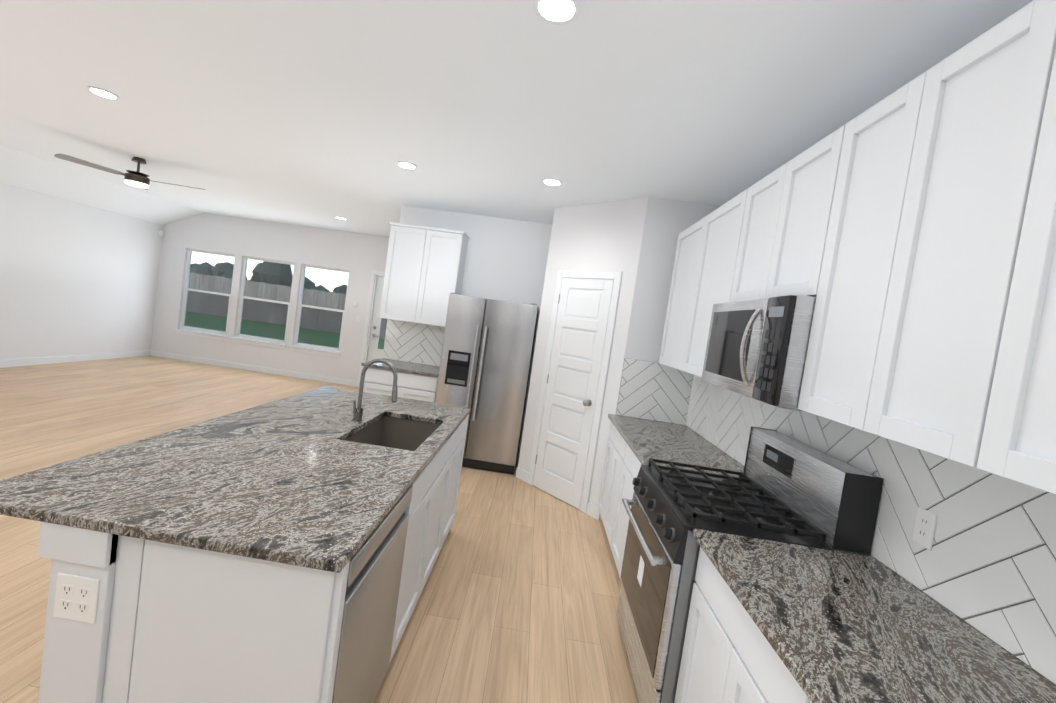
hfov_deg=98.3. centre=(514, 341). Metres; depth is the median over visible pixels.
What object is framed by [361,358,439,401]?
base cabinet
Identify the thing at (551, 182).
recessed light
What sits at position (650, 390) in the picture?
backsplash
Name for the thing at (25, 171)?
ceiling
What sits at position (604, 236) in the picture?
wall
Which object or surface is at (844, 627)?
countertop
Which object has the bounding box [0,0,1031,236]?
ceiling
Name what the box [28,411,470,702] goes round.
kitchen island
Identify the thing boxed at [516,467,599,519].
baseboard
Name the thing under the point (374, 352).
back door
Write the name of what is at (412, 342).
backsplash
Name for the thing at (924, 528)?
outlet
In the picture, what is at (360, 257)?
wall
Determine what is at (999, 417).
upper cabinet
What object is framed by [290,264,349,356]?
window
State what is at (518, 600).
floor
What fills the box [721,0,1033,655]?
wall
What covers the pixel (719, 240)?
upper cabinet
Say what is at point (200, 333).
window
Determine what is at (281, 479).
island countertop
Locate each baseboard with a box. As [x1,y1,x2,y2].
[0,350,150,367]
[150,350,357,386]
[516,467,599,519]
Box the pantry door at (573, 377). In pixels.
[533,278,613,508]
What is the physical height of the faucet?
0.358 m
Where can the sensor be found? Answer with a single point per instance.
(160, 233)
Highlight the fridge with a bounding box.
[435,292,537,473]
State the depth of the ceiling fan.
4.80 m
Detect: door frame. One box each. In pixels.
[357,270,384,386]
[528,271,622,513]
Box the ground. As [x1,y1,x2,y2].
[185,311,384,348]
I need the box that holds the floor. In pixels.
[0,356,638,702]
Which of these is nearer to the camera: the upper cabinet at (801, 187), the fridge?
the upper cabinet at (801, 187)
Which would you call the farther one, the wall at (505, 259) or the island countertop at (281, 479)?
the wall at (505, 259)
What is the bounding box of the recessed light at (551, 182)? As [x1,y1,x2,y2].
[541,178,562,185]
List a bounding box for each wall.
[0,182,163,359]
[151,213,388,380]
[383,205,551,455]
[518,197,647,509]
[600,197,720,520]
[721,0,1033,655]
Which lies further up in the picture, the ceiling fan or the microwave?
the ceiling fan
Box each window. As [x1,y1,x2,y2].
[175,249,234,340]
[231,256,294,348]
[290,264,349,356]
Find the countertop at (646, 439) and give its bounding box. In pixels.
[608,414,743,477]
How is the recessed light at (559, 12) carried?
in the ceiling at (318, 113)
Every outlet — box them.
[53,572,99,623]
[912,507,937,550]
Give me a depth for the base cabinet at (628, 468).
3.05 m
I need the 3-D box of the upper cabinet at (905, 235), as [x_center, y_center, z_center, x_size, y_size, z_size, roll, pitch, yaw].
[1.245,-0.220,1.127,0.341,1.040,0.466,8,3,3]
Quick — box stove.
[616,426,883,702]
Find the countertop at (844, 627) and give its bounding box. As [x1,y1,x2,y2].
[692,528,1055,702]
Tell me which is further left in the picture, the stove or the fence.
the fence
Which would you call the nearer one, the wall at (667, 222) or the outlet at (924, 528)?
the outlet at (924, 528)
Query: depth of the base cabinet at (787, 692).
1.07 m
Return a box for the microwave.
[701,295,815,410]
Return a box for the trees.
[190,261,346,293]
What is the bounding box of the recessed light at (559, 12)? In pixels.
[532,0,580,24]
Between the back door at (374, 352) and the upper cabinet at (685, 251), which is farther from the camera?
the back door at (374, 352)
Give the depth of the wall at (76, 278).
6.89 m
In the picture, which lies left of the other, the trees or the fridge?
the trees
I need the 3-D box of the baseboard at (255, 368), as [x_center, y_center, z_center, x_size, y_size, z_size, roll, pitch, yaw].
[-2.599,0.801,8.253,8.406,0.100,0.014,8,3,3]
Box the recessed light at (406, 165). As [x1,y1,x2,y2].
[396,161,417,169]
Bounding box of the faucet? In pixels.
[352,359,399,422]
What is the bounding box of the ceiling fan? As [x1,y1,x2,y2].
[54,153,204,189]
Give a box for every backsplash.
[383,319,444,366]
[616,358,692,424]
[686,375,1055,683]
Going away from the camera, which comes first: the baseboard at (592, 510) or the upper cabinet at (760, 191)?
the upper cabinet at (760, 191)
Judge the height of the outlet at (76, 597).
0.122 m
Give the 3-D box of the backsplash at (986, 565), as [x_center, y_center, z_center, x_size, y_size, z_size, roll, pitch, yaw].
[1.329,0.542,1.579,0.008,0.484,4.450,8,3,3]
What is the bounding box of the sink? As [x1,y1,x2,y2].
[344,415,439,450]
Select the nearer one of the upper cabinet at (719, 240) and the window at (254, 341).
the upper cabinet at (719, 240)
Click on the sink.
(389, 430)
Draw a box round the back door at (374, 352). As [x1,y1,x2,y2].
[367,276,386,361]
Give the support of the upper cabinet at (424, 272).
attached to the wall at (505, 259)
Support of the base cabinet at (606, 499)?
on the floor
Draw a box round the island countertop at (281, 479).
[0,387,470,566]
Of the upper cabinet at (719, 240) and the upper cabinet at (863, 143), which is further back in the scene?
the upper cabinet at (719, 240)
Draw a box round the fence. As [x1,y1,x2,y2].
[187,272,386,339]
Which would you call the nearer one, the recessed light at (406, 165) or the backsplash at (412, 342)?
the recessed light at (406, 165)
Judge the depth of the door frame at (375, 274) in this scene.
8.21 m
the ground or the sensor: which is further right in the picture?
the ground
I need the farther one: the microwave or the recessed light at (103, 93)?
the recessed light at (103, 93)
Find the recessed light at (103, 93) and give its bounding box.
[86,86,119,99]
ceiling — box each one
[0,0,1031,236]
[0,145,203,224]
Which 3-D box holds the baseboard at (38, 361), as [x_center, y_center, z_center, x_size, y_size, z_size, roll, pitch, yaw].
[-7.074,0.414,3.145,0.014,0.100,10.700,8,3,3]
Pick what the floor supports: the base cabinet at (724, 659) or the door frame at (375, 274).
the base cabinet at (724, 659)
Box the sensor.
[158,231,163,236]
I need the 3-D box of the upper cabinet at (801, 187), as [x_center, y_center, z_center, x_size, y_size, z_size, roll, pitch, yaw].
[1.317,-0.457,1.856,0.341,0.618,0.445,8,3,3]
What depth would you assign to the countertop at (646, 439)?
2.99 m
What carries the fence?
on the ground
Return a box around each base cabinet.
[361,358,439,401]
[598,426,621,530]
[606,442,750,576]
[674,542,781,702]
[774,670,809,702]
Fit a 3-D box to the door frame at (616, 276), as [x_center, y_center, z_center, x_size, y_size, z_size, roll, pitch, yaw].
[0.522,0.406,4.209,0.017,2.118,0.746,6,4,-42]
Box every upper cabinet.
[379,222,468,326]
[659,221,698,367]
[675,187,750,376]
[731,171,774,301]
[755,126,842,298]
[798,90,898,422]
[839,11,1018,454]
[935,0,1055,494]

